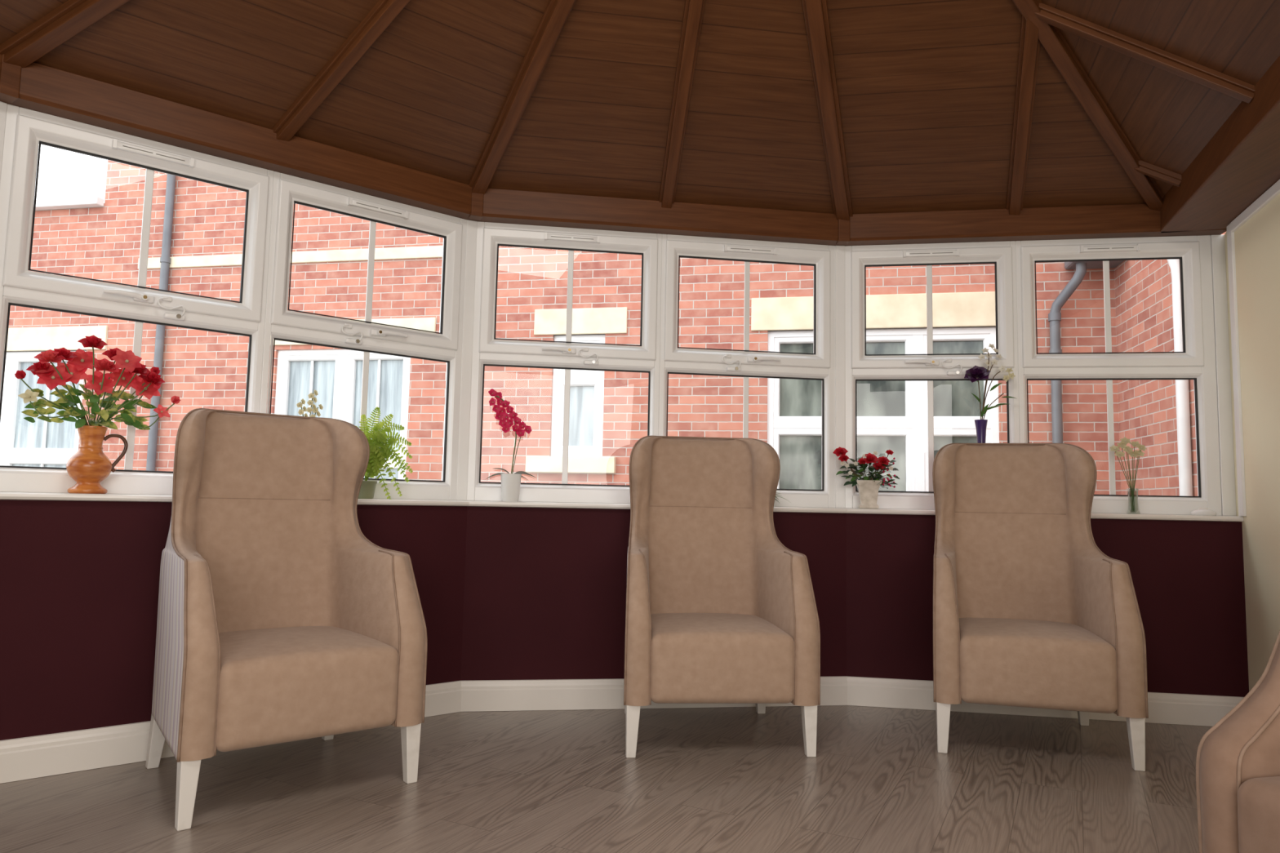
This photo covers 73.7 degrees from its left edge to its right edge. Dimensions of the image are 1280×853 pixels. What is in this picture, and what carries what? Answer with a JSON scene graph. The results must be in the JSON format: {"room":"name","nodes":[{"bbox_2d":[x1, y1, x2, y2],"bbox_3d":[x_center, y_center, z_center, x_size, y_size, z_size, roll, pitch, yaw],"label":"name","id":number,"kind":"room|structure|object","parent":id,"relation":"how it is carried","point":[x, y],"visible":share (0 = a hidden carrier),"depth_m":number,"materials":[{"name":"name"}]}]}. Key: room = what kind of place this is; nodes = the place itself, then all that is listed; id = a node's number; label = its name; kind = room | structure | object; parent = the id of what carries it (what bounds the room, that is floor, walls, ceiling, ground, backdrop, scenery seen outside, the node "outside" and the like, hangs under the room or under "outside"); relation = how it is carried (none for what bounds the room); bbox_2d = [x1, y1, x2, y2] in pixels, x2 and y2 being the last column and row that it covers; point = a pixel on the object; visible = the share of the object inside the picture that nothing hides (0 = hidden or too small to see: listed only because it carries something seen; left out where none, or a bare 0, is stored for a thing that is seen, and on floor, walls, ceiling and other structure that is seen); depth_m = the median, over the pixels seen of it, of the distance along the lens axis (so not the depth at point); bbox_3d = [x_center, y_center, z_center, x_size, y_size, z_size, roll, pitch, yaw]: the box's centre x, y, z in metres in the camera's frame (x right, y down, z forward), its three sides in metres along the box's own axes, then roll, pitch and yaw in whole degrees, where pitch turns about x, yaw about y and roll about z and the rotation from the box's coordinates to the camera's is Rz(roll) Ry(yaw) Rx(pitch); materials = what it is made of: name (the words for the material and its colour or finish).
{"room":"care facility","nodes":[
{"label":"care facility","id":0,"kind":"room"},
{"bbox_2d":[0,499,467,740],"bbox_3d":[-1.488,0.730,3.244,1.821,0.874,0.220,5,-7,-40],"label":"wall","id":1,"kind":"structure","parent":0,"point":[79,580],"depth_m":2.84,"materials":[{"name":"red paint"}]},
{"bbox_2d":[0,103,274,495],"bbox_3d":[-1.817,-0.406,3.073,0.884,1.297,0.127,5,-7,-40],"label":"window","id":2,"kind":"structure","parent":1,"relation":"in","point":[25,130],"depth_m":3.04,"materials":[{"name":"white plastic"}]},
{"bbox_2d":[111,138,194,168],"bbox_3d":[-1.773,-0.995,3.113,0.260,0.031,0.021,5,-7,-40],"label":"vent","id":3,"kind":"object","parent":2,"relation":"attached to","point":[120,147],"depth_m":3.11,"materials":[{"name":"white plastic"}]},
{"bbox_2d":[0,680,461,783],"bbox_3d":[-1.420,1.094,3.117,1.704,0.126,0.020,5,-7,-40],"label":"baseboard","id":4,"kind":"structure","parent":1,"relation":"attached to","point":[63,753],"depth_m":2.79,"materials":[{"name":"white wood"}]},
{"bbox_2d":[259,171,467,500],"bbox_3d":[-1.138,-0.342,3.635,0.884,1.297,0.127,5,-7,-40],"label":"window","id":5,"kind":"structure","parent":1,"relation":"in","point":[282,324],"depth_m":3.65,"materials":[{"name":"white plastic"}]},
{"bbox_2d":[347,196,408,219],"bbox_3d":[-1.119,-0.934,3.654,0.260,0.031,0.021,5,-7,-40],"label":"vent","id":6,"kind":"object","parent":5,"relation":"attached to","point":[356,204],"depth_m":3.66,"materials":[{"name":"white plastic"}]},
{"bbox_2d":[0,705,1212,852],"bbox_3d":[-0.071,1.043,1.183,7.900,0.060,5.941,1,-5,0],"label":"floor","id":7,"kind":"structure","parent":0,"point":[731,780],"depth_m":2.68,"materials":[{"name":"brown wood"}]},
{"bbox_2d":[145,408,427,831],"bbox_3d":[-1.202,0.535,2.848,0.717,1.203,0.798,5,-7,-39],"label":"armchair","id":8,"kind":"object","parent":7,"relation":"on","point":[279,620],"visible":1,"depth_m":2.80,"materials":[{"name":"beige fabric"}]},
{"bbox_2d":[623,435,820,758],"bbox_3d":[0.275,0.621,3.480,0.717,1.203,0.798,2,-5,-5],"label":"armchair","id":9,"kind":"object","parent":7,"relation":"on","point":[719,610],"visible":1,"depth_m":3.51,"materials":[{"name":"beige fabric"}]},
{"bbox_2d":[932,443,1148,771],"bbox_3d":[1.549,0.647,3.493,0.717,1.203,0.798,0,-5,15],"label":"armchair","id":10,"kind":"object","parent":7,"relation":"on","point":[1028,611],"visible":1,"depth_m":3.52,"materials":[{"name":"beige fabric"}]},
{"bbox_2d":[1195,630,1279,852],"bbox_3d":[1.494,0.456,1.356,0.798,1.203,0.717,2,-5,-8],"label":"armchair","id":11,"kind":"object","parent":7,"relation":"on","point":[1237,759],"visible":1,"depth_m":1.57,"materials":[{"name":"brown fabric"}]},
{"bbox_2d":[0,0,1279,213],"bbox_3d":[-0.615,-1.799,1.279,4.270,1.024,7.106,0,-5,17],"label":"ceiling","id":12,"kind":"structure","parent":0,"point":[926,88],"depth_m":3.39,"materials":[{"name":"brown wood"}]},
{"bbox_2d":[0,0,129,67],"bbox_3d":[-0.892,-1.709,2.508,2.495,1.050,0.088,0,-5,16],"label":"rafter","id":13,"kind":"object","parent":12,"relation":"attached to","point":[72,17],"visible":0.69,"depth_m":2.74,"materials":[{"name":"brown wood"}]},
{"bbox_2d":[271,0,409,141],"bbox_3d":[-0.560,-1.679,2.786,2.142,1.045,0.072,-3,-6,36],"label":"rafter","id":14,"kind":"object","parent":12,"relation":"attached to","point":[384,12],"visible":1,"depth_m":3.13,"materials":[{"name":"brown wood"}]},
{"bbox_2d":[468,0,576,194],"bbox_3d":[-0.225,-1.646,3.061,0.088,1.049,2.115,4,-6,-30],"label":"rafter","id":15,"kind":"object","parent":12,"relation":"attached to","point":[557,12],"visible":0.9,"depth_m":3.45,"materials":[{"name":"brown wood"}]},
{"bbox_2d":[0,53,1226,245],"bbox_3d":[-0.420,-1.108,3.314,6.294,0.200,1.761,4,-6,-26],"label":"beam","id":16,"kind":"structure","parent":12,"relation":"attached to","point":[43,88],"depth_m":3.93,"materials":[{"name":"brown wood"}]},
{"bbox_2d":[0,53,21,102],"bbox_3d":[-2.082,-1.159,2.810,0.062,0.156,0.056,-3,-6,36],"label":"beam","id":17,"kind":"structure","parent":16,"relation":"attached to","point":[10,74],"depth_m":2.79,"materials":[{"name":"brown wood"}]},
{"bbox_2d":[468,192,484,220],"bbox_3d":[-0.751,-1.033,3.913,0.056,0.156,0.062,3,-6,-24],"label":"beam","id":18,"kind":"structure","parent":16,"relation":"attached to","point":[477,202],"depth_m":3.88,"materials":[{"name":"brown wood"}]},
{"bbox_2d":[835,219,849,244],"bbox_3d":[0.994,-0.975,4.178,0.056,0.156,0.062,1,-5,0],"label":"beam","id":19,"kind":"structure","parent":16,"relation":"attached to","point":[843,225],"depth_m":4.15,"materials":[{"name":"brown wood"}]},
{"bbox_2d":[658,0,705,208],"bbox_3d":[0.212,-1.633,3.129,0.072,1.044,1.982,2,-5,-4],"label":"rafter","id":20,"kind":"object","parent":12,"relation":"attached to","point":[693,9],"visible":0.98,"depth_m":3.52,"materials":[{"name":"brown wood"}]},
{"bbox_2d":[801,0,853,220],"bbox_3d":[0.650,-1.617,3.194,0.088,1.049,2.229,-1,-5,19],"label":"rafter","id":21,"kind":"object","parent":12,"relation":"attached to","point":[815,11],"visible":0.98,"depth_m":3.57,"materials":[{"name":"brown wood"}]},
{"bbox_2d":[1005,14,1039,214],"bbox_3d":[1.617,-1.292,3.607,0.072,0.506,1.023,-1,-5,19],"label":"rafter","id":22,"kind":"object","parent":12,"relation":"attached to","point":[1029,42],"visible":0.88,"depth_m":3.54,"materials":[{"name":"brown wood"}]},
{"bbox_2d":[1012,0,1164,210],"bbox_3d":[1.353,-1.613,3.075,2.838,1.050,0.088,6,-7,-41],"label":"rafter","id":23,"kind":"object","parent":12,"relation":"attached to","point":[1050,37],"visible":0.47,"depth_m":3.45,"materials":[{"name":"brown wood"}]},
{"bbox_2d":[1034,3,1254,103],"bbox_3d":[1.767,-1.343,3.019,0.712,0.500,0.060,-1,-5,21],"label":"rafter","id":24,"kind":"object","parent":12,"relation":"attached to","point":[1234,87],"visible":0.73,"depth_m":2.99,"materials":[{"name":"brown wood"}]},
{"bbox_2d":[1133,160,1182,186],"bbox_3d":[2.238,-1.109,3.688,0.220,0.172,0.050,-2,-6,32],"label":"rafter","id":25,"kind":"object","parent":12,"relation":"attached to","point":[1166,175],"visible":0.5,"depth_m":3.67,"materials":[{"name":"brown wood"}]},
{"bbox_2d":[461,506,846,680],"bbox_3d":[0.067,0.823,3.937,1.839,0.874,0.220,2,-5,-9],"label":"wall","id":26,"kind":"structure","parent":0,"point":[544,597],"depth_m":3.77,"materials":[{"name":"red paint"}]},
{"bbox_2d":[466,221,662,503],"bbox_3d":[-0.351,-0.295,3.986,0.898,1.297,0.127,2,-5,-9],"label":"window","id":27,"kind":"structure","parent":26,"relation":"in","point":[487,349],"depth_m":3.98,"materials":[{"name":"white plastic"}]},
{"bbox_2d":[544,232,599,243],"bbox_3d":[-0.319,-0.886,4.011,0.260,0.031,0.021,2,-5,-9],"label":"vent","id":28,"kind":"object","parent":27,"relation":"attached to","point":[549,237],"depth_m":4.01,"materials":[{"name":"white plastic"}]},
{"bbox_2d":[0,492,1244,521],"bbox_3d":[-0.410,0.290,3.123,6.169,0.024,1.706,4,-6,-26],"label":"window sill","id":29,"kind":"structure","parent":26,"relation":"on","point":[3,495],"depth_m":3.73,"materials":[{"name":"white plastic"}]},
{"bbox_2d":[0,101,7,182],"bbox_3d":[-2.197,-0.436,2.819,0.130,1.297,0.048,-3,-6,36],"label":"window post","id":30,"kind":"object","parent":29,"relation":"on","point":[3,106],"visible":1,"depth_m":2.84,"materials":[{"name":"white plastic"}]},
{"bbox_2d":[13,335,181,493],"bbox_3d":[-1.838,-0.039,2.898,0.487,0.534,0.175,5,-7,-40],"label":"flower vase","id":31,"kind":"object","parent":29,"relation":"on","point":[90,465],"visible":1,"depth_m":2.87,"materials":[{"name":"brown ceramic"}]},
{"bbox_2d":[296,390,323,417],"bbox_3d":[-1.315,0.067,3.369,0.105,0.427,0.052,5,-7,-40],"label":"flower vase","id":32,"kind":"object","parent":29,"relation":"on","point":[315,410],"visible":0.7,"depth_m":3.37,"materials":[{"name":"plant"}]},
{"bbox_2d":[358,480,377,498],"bbox_3d":[-1.127,0.260,3.501,0.090,0.073,0.090,5,-7,-40],"label":"pot","id":33,"kind":"object","parent":29,"relation":"on","point":[367,488],"depth_m":3.47,"materials":[{"name":"green ceramic"}]},
{"bbox_2d":[356,406,413,499],"bbox_3d":[-1.074,0.115,3.556,0.263,0.388,0.090,5,-7,-40],"label":"potted fern","id":34,"kind":"object","parent":29,"relation":"on","point":[380,451],"visible":0.86,"depth_m":3.52,"materials":[{"name":"green plant"}]},
{"bbox_2d":[456,219,477,500],"bbox_3d":[-0.817,-0.307,3.962,0.048,1.297,0.130,3,-6,-24],"label":"window post","id":35,"kind":"object","parent":29,"relation":"on","point":[472,225],"visible":0.57,"depth_m":3.90,"materials":[{"name":"white plastic"}]},
{"bbox_2d":[484,388,535,502],"bbox_3d":[-0.575,0.086,3.837,0.230,0.501,0.103,2,-5,-9],"label":"potted orchid","id":36,"kind":"object","parent":29,"relation":"on","point":[510,482],"visible":1,"depth_m":3.81,"materials":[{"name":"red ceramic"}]},
{"bbox_2d":[835,245,845,508],"bbox_3d":[0.981,-0.246,4.236,0.049,1.297,0.130,1,-5,0],"label":"window post","id":37,"kind":"object","parent":29,"relation":"on","point":[840,376],"visible":0.61,"depth_m":4.17,"materials":[{"name":"white plastic"}]},
{"bbox_2d":[832,446,899,508],"bbox_3d":[1.066,0.243,4.029,0.308,0.289,0.131,0,-5,10],"label":"flower pot","id":38,"kind":"object","parent":29,"relation":"on","point":[868,488],"visible":0.99,"depth_m":4.00,"materials":[{"name":"stone"}]},
{"bbox_2d":[964,343,1015,443],"bbox_3d":[1.639,0.001,3.984,0.238,0.786,0.096,0,-5,10],"label":"flower vase","id":39,"kind":"object","parent":29,"relation":"on","point":[979,372],"visible":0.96,"depth_m":4.00,"materials":[{"name":"purple glass"}]},
{"bbox_2d":[1109,437,1146,514],"bbox_3d":[2.198,0.220,3.844,0.154,0.347,0.062,0,-5,10],"label":"bud vase","id":40,"kind":"object","parent":29,"relation":"on","point":[1122,444],"visible":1,"depth_m":3.84,"materials":[{"name":"clear glass"}]},
{"bbox_2d":[1190,507,1216,515],"bbox_3d":[2.493,0.377,3.776,0.096,0.034,0.096,0,-5,9],"label":"sensor","id":41,"kind":"object","parent":29,"relation":"on","point":[1200,511],"visible":0.98,"depth_m":3.74,"materials":[{"name":"white plastic"}]},
{"bbox_2d":[1210,234,1236,515],"bbox_3d":[2.683,-0.239,3.933,0.080,1.297,0.084,0,-5,10],"label":"window post","id":42,"kind":"object","parent":29,"relation":"on","point":[1220,301],"visible":0.51,"depth_m":3.89,"materials":[{"name":"white plastic"}]},
{"bbox_2d":[460,675,847,711],"bbox_3d":[0.090,1.184,3.787,1.743,0.126,0.020,2,-5,-9],"label":"baseboard","id":43,"kind":"structure","parent":26,"relation":"attached to","point":[557,694],"depth_m":3.72,"materials":[{"name":"white wood"}]},
{"bbox_2d":[657,234,835,507],"bbox_3d":[0.536,-0.266,4.120,0.898,1.297,0.127,2,-5,-9],"label":"window","id":44,"kind":"structure","parent":26,"relation":"in","point":[820,365],"depth_m":4.13,"materials":[{"name":"white plastic"}]},
{"bbox_2d":[724,244,777,255],"bbox_3d":[0.535,-0.857,4.140,0.260,0.031,0.021,2,-5,-9],"label":"vent","id":45,"kind":"object","parent":44,"relation":"attached to","point":[729,249],"depth_m":4.14,"materials":[{"name":"white plastic"}]},
{"bbox_2d":[845,513,1248,697],"bbox_3d":[1.797,0.857,3.929,1.737,0.874,0.224,0,-5,10],"label":"wall","id":46,"kind":"structure","parent":0,"point":[1188,576],"depth_m":3.77,"materials":[{"name":"red paint"}]},
{"bbox_2d":[844,240,1019,510],"bbox_3d":[1.388,-0.249,4.119,0.824,1.297,0.126,0,-5,10],"label":"window","id":47,"kind":"structure","parent":46,"relation":"in","point":[860,366],"depth_m":4.13,"materials":[{"name":"white plastic"}]},
{"bbox_2d":[902,248,959,257],"bbox_3d":[1.411,-0.840,4.139,0.260,0.031,0.021,0,-5,10],"label":"vent","id":48,"kind":"object","parent":47,"relation":"attached to","point":[907,253],"depth_m":4.14,"materials":[{"name":"white plastic"}]},
{"bbox_2d":[846,676,1244,726],"bbox_3d":[1.776,1.217,3.777,1.680,0.126,0.020,0,-5,10],"label":"baseboard","id":49,"kind":"structure","parent":46,"relation":"attached to","point":[1162,708],"depth_m":3.78,"materials":[{"name":"white wood"}]},
{"bbox_2d":[1015,235,1222,515],"bbox_3d":[2.218,-0.243,3.991,0.854,1.297,0.104,0,-5,10],"label":"window","id":50,"kind":"structure","parent":46,"relation":"in","point":[1196,362],"depth_m":3.97,"materials":[{"name":"white plastic"}]},
{"bbox_2d":[1080,244,1141,253],"bbox_3d":[2.206,-0.836,4.006,0.260,0.031,0.021,0,-5,10],"label":"vent","id":51,"kind":"object","parent":50,"relation":"attached to","point":[1084,248],"depth_m":4.00,"materials":[{"name":"white plastic"}]},
{"bbox_2d":[1224,193,1279,691],"bbox_3d":[2.982,0.167,3.365,0.900,2.195,1.400,0,-5,17],"label":"wall","id":52,"kind":"structure","parent":0,"point":[1257,241],"depth_m":3.52,"materials":[{"name":"beige paint"}]},
{"bbox_2d":[1160,55,1279,232],"bbox_3d":[1.860,-1.237,1.193,0.620,0.170,5.630,0,-5,17],"label":"beam","id":53,"kind":"structure","parent":52,"relation":"on","point":[1241,162],"depth_m":3.26,"materials":[{"name":"brown wood"}]},
{"bbox_2d":[1226,223,1246,516],"bbox_3d":[2.623,-0.257,3.753,0.014,1.297,0.055,0,-5,17],"label":"window post","id":54,"kind":"object","parent":52,"relation":"attached to","point":[1230,235],"depth_m":3.74,"materials":[{"name":"white plastic"}]},
{"bbox_2d":[1230,178,1279,231],"bbox_3d":[2.491,-0.923,3.357,0.018,0.044,0.894,0,-5,17],"label":"trim","id":55,"kind":"structure","parent":52,"relation":"attached to","point":[1273,191],"depth_m":3.50,"materials":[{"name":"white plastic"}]},
{"label":"outside","id":56,"kind":"structure","parent":0,"visible":0},
{"label":"ground","id":57,"kind":"structure","parent":56,"visible":0},
{"bbox_2d":[0,160,1120,496],"bbox_3d":[-4.001,-1.193,8.287,15.774,5.600,0.101,0,-5,11],"label":"brick wall","id":58,"kind":"structure","parent":57,"relation":"on","point":[208,370],"depth_m":7.66,"materials":[{"name":"red brick"}]},
{"bbox_2d":[0,350,85,469],"bbox_3d":[-6.462,0.416,8.642,1.907,2.360,0.070,0,-5,11],"label":"window","id":59,"kind":"structure","parent":58,"relation":"in","point":[23,442],"depth_m":8.63,"materials":[{"name":"white plastic"}]},
{"bbox_2d":[4,325,107,351],"bbox_3d":[-6.477,-0.881,8.736,2.448,0.240,0.111,0,-5,11],"label":"stone lintel","id":60,"kind":"object","parent":58,"relation":"attached to","point":[46,338],"visible":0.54,"depth_m":8.57,"materials":[{"name":"white stone"}]},
{"bbox_2d":[33,195,104,210],"bbox_3d":[-8.575,-2.268,9.195,6.442,0.080,0.101,0,-5,11],"label":"fascia","id":61,"kind":"object","parent":58,"relation":"attached to","point":[94,201],"visible":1,"depth_m":8.60,"materials":[{"name":"white plastic"}]},
{"bbox_2d":[146,173,175,472],"bbox_3d":[-4.658,-1.004,8.298,0.090,5.200,0.092,0,-5,11],"label":"drain pipe","id":62,"kind":"object","parent":58,"relation":"attached to","point":[165,260],"visible":0.3,"depth_m":8.29,"materials":[{"name":"grey plastic"}]},
{"bbox_2d":[137,245,442,269],"bbox_3d":[-3.262,-1.606,8.164,3.467,0.110,0.111,0,-5,11],"label":"stone band","id":63,"kind":"object","parent":58,"relation":"attached to","point":[427,251],"visible":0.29,"depth_m":8.05,"materials":[{"name":"white stone"}]},
{"bbox_2d":[274,349,410,479],"bbox_3d":[-2.782,0.439,7.908,1.377,2.330,0.070,0,-5,11],"label":"window","id":64,"kind":"structure","parent":58,"relation":"in","point":[336,375],"depth_m":7.96,"materials":[{"name":"white plastic"}]},
{"bbox_2d":[270,317,435,345],"bbox_3d":[-2.756,-0.878,7.995,1.836,0.230,0.111,0,-5,11],"label":"stone lintel","id":65,"kind":"object","parent":58,"relation":"attached to","point":[420,323],"visible":0.14,"depth_m":7.82,"materials":[{"name":"white stone"}]},
{"bbox_2d":[525,456,616,473],"bbox_3d":[-0.594,0.335,7.431,0.796,0.140,0.150,0,-5,11],"label":"window sill","id":66,"kind":"structure","parent":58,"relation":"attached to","point":[578,464],"depth_m":7.35,"materials":[{"name":"white stone"}]},
{"bbox_2d":[551,334,604,457],"bbox_3d":[-0.534,-0.268,7.527,0.474,1.080,0.070,0,-5,11],"label":"window","id":67,"kind":"structure","parent":58,"relation":"in","point":[586,387],"depth_m":7.51,"materials":[{"name":"white plastic"}]},
{"bbox_2d":[533,306,627,335],"bbox_3d":[-0.517,-0.923,7.554,0.841,0.230,0.110,0,-5,11],"label":"stone lintel","id":68,"kind":"object","parent":58,"relation":"attached to","point":[585,321],"visible":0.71,"depth_m":7.49,"materials":[{"name":"beige stone"}]},
{"bbox_2d":[751,291,995,331],"bbox_3d":[1.964,-0.942,7.062,2.065,0.280,0.111,0,-5,11],"label":"stone lintel","id":69,"kind":"object","parent":58,"relation":"attached to","point":[953,309],"visible":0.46,"depth_m":6.98,"materials":[{"name":"beige stone"}]},
{"bbox_2d":[767,327,999,496],"bbox_3d":[1.960,0.405,6.968,1.826,2.420,0.070,0,-5,11],"label":"door","id":70,"kind":"structure","parent":58,"relation":"in","point":[892,415],"depth_m":7.00,"materials":[{"name":"white plastic"}]},
{"bbox_2d":[1048,262,1086,443],"bbox_3d":[3.302,0.151,6.535,0.090,2.902,0.292,6,-7,-41],"label":"drain pipe","id":71,"kind":"object","parent":58,"relation":"attached to","point":[1055,315],"visible":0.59,"depth_m":6.62,"materials":[{"name":"grey plastic"}]},
{"bbox_2d":[1114,231,1226,501],"bbox_3d":[3.477,-1.296,5.453,0.001,5.600,2.550,0,-5,11],"label":"brick wall","id":72,"kind":"structure","parent":57,"relation":"on","point":[1147,408],"depth_m":6.01,"materials":[{"name":"red brick"}]},
{"bbox_2d":[1064,260,1124,269],"bbox_3d":[3.534,-1.316,6.575,0.408,0.120,0.340,0,-5,11],"label":"gutter","id":73,"kind":"object","parent":72,"relation":"attached to","point":[1113,264],"visible":0.21,"depth_m":6.61,"materials":[{"name":"grey plastic"}]},
{"bbox_2d":[1167,258,1192,496],"bbox_3d":[3.394,-0.298,5.405,0.137,3.600,0.074,-2,-6,34],"label":"drain pipe","id":74,"kind":"object","parent":72,"relation":"attached to","point":[1182,390],"visible":0.21,"depth_m":5.35,"materials":[{"name":"white plastic"}]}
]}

